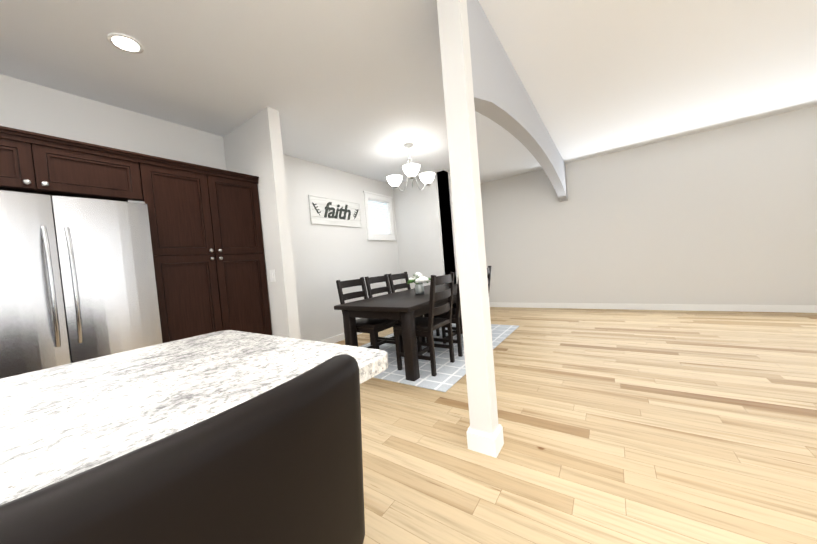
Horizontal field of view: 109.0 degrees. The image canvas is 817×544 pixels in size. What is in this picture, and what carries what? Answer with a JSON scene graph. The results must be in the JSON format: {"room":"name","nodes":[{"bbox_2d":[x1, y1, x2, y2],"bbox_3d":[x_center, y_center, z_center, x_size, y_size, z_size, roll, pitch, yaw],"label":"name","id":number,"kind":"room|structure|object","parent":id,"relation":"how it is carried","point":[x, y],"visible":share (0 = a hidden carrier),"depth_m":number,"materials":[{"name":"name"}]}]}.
{"room":"kitchen and dining room","nodes":[
{"label":"kitchen and dining room","id":0,"kind":"room"},
{"bbox_2d":[0,74,399,340],"bbox_3d":[-2.384,-0.127,2.888,0.158,2.720,7.780,-4,2,35],"label":"wall","id":1,"kind":"structure","parent":0,"point":[325,254],"depth_m":4.05,"materials":[{"name":"white paint"}]},
{"bbox_2d":[308,195,361,227],"bbox_3d":[-1.126,-0.942,4.622,0.026,0.419,1.034,-4,2,35],"label":"sign","id":2,"kind":"object","parent":1,"relation":"attached to","point":[329,211],"visible":1,"depth_m":4.55,"materials":[{"name":"grey wood"}]},
{"bbox_2d":[319,332,361,342],"bbox_3d":[-0.949,1.010,4.717,0.014,0.100,3.020,-4,2,35],"label":"baseboard","id":3,"kind":"structure","parent":1,"relation":"attached to","point":[334,339],"depth_m":4.46,"materials":[{"name":"white wood"}]},
{"bbox_2d":[363,191,395,240],"bbox_3d":[-0.569,-1.030,5.515,0.135,0.870,0.810,-4,2,35],"label":"dining room window","id":4,"kind":"structure","parent":1,"relation":"in","point":[379,219],"depth_m":5.52,"materials":[{"name":"white glass"}]},
{"bbox_2d":[220,107,303,338],"bbox_3d":[-1.569,-0.203,3.118,0.900,2.720,0.150,-4,2,35],"label":"wall","id":5,"kind":"structure","parent":0,"point":[254,148],"depth_m":2.90,"materials":[{"name":"white paint"}]},
{"bbox_2d":[269,270,275,281],"bbox_3d":[-1.370,0.038,2.928,0.080,0.120,0.010,-4,2,35],"label":"light switch","id":6,"kind":"object","parent":5,"relation":"attached to","point":[272,275],"visible":1,"depth_m":2.92,"materials":[{"name":"white plastic"}]},
{"bbox_2d":[0,0,816,183],"bbox_3d":[1.189,-1.789,1.192,8.120,0.100,9.280,-4,2,35],"label":"ceiling","id":7,"kind":"structure","parent":0,"point":[356,87],"depth_m":2.40,"materials":[{"name":"white paint"}]},
{"bbox_2d":[107,33,143,53],"bbox_3d":[-1.861,-1.502,1.918,0.176,0.008,0.176,-4,2,35],"label":"recessed light","id":8,"kind":"object","parent":7,"relation":"in","point":[125,43],"visible":1,"depth_m":1.91,"materials":[{"name":"white plastic"}]},
{"bbox_2d":[386,143,434,191],"bbox_3d":[-0.014,-1.420,4.003,0.646,0.608,0.687,-4,2,35],"label":"chandelier","id":9,"kind":"object","parent":7,"relation":"hanging from","point":[410,170],"visible":1,"depth_m":4.00,"materials":[{"name":"white glass"}]},
{"bbox_2d":[467,0,567,201],"bbox_3d":[1.597,-1.507,3.594,0.135,0.680,4.614,-4,2,35],"label":"beam","id":10,"kind":"structure","parent":7,"relation":"attached to","point":[502,98],"depth_m":2.28,"materials":[{"name":"grey paint"}]},
{"bbox_2d":[392,173,443,290],"bbox_3d":[0.258,-0.437,5.692,0.990,2.720,0.180,-4,2,35],"label":"wall","id":11,"kind":"structure","parent":0,"point":[421,245],"depth_m":5.60,"materials":[{"name":"white paint"}]},
{"bbox_2d":[436,170,457,283],"bbox_3d":[1.130,-0.517,5.894,0.200,2.720,1.490,-4,2,35],"label":"wall","id":12,"kind":"structure","parent":0,"point":[443,178],"depth_m":5.30,"materials":[{"name":"paint"}]},
{"bbox_2d":[334,307,816,543],"bbox_3d":[1.424,1.020,1.281,8.120,0.100,9.280,-4,2,35],"label":"floor","id":13,"kind":"structure","parent":0,"point":[623,426],"depth_m":1.72,"materials":[{"name":"brown wood"}]},
{"bbox_2d":[0,190,162,378],"bbox_3d":[-2.372,0.395,1.985,0.813,1.735,0.897,-4,2,35],"label":"refrigerator","id":14,"kind":"object","parent":13,"relation":"on","point":[77,280],"visible":0.65,"depth_m":1.81,"materials":[{"name":"silver metal"}]},
{"bbox_2d":[0,126,271,342],"bbox_3d":[-1.863,-0.098,0.619,3.289,2.714,4.332,-4,2,35],"label":"cabinet","id":15,"kind":"object","parent":13,"relation":"on","point":[207,246],"visible":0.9,"depth_m":2.41,"materials":[{"name":"brown wood"}]},
{"bbox_2d":[0,354,364,543],"bbox_3d":[-0.312,0.651,0.450,0.439,0.974,0.445,-4,2,35],"label":"bar stool","id":16,"kind":"object","parent":13,"relation":"on","point":[282,463],"visible":1,"depth_m":0.31,"materials":[{"name":"black leather"}]},
{"bbox_2d":[359,323,518,391],"bbox_3d":[0.299,0.972,3.993,1.750,0.011,2.490,-4,2,35],"label":"dining rug","id":17,"kind":"object","parent":13,"relation":"on","point":[449,375],"visible":0.42,"depth_m":3.12,"materials":[{"name":"grey fabric"}]},
{"bbox_2d":[336,277,397,348],"bbox_3d":[-0.473,0.555,3.471,0.550,0.978,0.440,-4,2,35],"label":"dining chair","id":18,"kind":"object","parent":17,"relation":"on","point":[372,327],"visible":0.65,"depth_m":3.41,"materials":[{"name":"brown wood"}]},
{"bbox_2d":[365,274,421,352],"bbox_3d":[-0.195,0.520,3.874,0.550,0.978,0.440,-4,2,35],"label":"dining chair","id":19,"kind":"object","parent":17,"relation":"on","point":[372,280],"visible":0.33,"depth_m":3.91,"materials":[{"name":"brown wood"}]},
{"bbox_2d":[334,284,456,380],"bbox_3d":[0.221,0.621,3.784,0.995,0.713,2.130,-4,2,35],"label":"dining table","id":20,"kind":"object","parent":17,"relation":"on","point":[406,307],"visible":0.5,"depth_m":2.96,"materials":[{"name":"brown wood"}]},
{"bbox_2d":[407,272,430,293],"bbox_3d":[0.134,0.137,3.646,0.317,0.273,0.309,-4,2,35],"label":"vase","id":21,"kind":"object","parent":20,"relation":"on","point":[419,279],"visible":1,"depth_m":3.59,"materials":[{"name":"white plant"}]},
{"bbox_2d":[388,272,439,341],"bbox_3d":[0.082,0.484,4.276,0.550,0.978,0.440,-4,2,35],"label":"dining chair","id":22,"kind":"object","parent":17,"relation":"on","point":[404,275],"visible":0.31,"depth_m":4.35,"materials":[{"name":"brown wood"}]},
{"bbox_2d":[393,272,454,375],"bbox_3d":[0.187,0.513,3.074,0.550,0.978,0.440,-4,2,35],"label":"dining chair","id":23,"kind":"object","parent":17,"relation":"on","point":[427,326],"visible":0.96,"depth_m":2.97,"materials":[{"name":"brown wood"}]},
{"bbox_2d":[424,278,462,356],"bbox_3d":[0.532,0.468,3.575,0.550,0.978,0.440,-4,2,35],"label":"dining chair","id":24,"kind":"object","parent":17,"relation":"on","point":[456,314],"visible":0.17,"depth_m":3.33,"materials":[{"name":"brown wood"}]},
{"bbox_2d":[452,266,490,330],"bbox_3d":[0.855,0.426,4.043,0.550,0.978,0.440,-4,2,35],"label":"dining chair","id":25,"kind":"object","parent":17,"relation":"on","point":[488,277],"visible":0.19,"depth_m":4.05,"materials":[{"name":"brown wood"}]},
{"bbox_2d":[437,0,503,457],"bbox_3d":[0.347,-0.318,1.688,0.171,2.719,0.141,-4,2,35],"label":"pillar","id":26,"kind":"structure","parent":13,"relation":"on","point":[484,431],"depth_m":1.65,"materials":[{"name":"white paint"}]},
{"bbox_3d":[-0.914,0.765,0.407,0.825,0.854,1.565,-4,2,35],"label":"kitchen island","id":27,"kind":"object","parent":13,"relation":"on","visible":0},
{"bbox_2d":[0,330,387,504],"bbox_3d":[-0.904,0.317,0.383,0.975,0.035,1.657,-4,2,35],"label":"island countertop","id":28,"kind":"structure","parent":27,"relation":"on","point":[61,423],"depth_m":0.63,"materials":[{"name":"stone"}]},
{"bbox_2d":[480,106,816,304],"bbox_3d":[4.295,-0.744,4.704,6.770,2.720,0.150,-4,2,35],"label":"wall","id":29,"kind":"structure","parent":0,"point":[726,215],"depth_m":4.65,"materials":[{"name":"white paint"}]},
{"bbox_2d":[489,302,816,312],"bbox_3d":[4.432,0.562,4.627,6.650,0.100,0.014,-4,2,35],"label":"baseboard","id":30,"kind":"structure","parent":29,"relation":"attached to","point":[739,308],"depth_m":4.71,"materials":[{"name":"white wood"}]}
]}

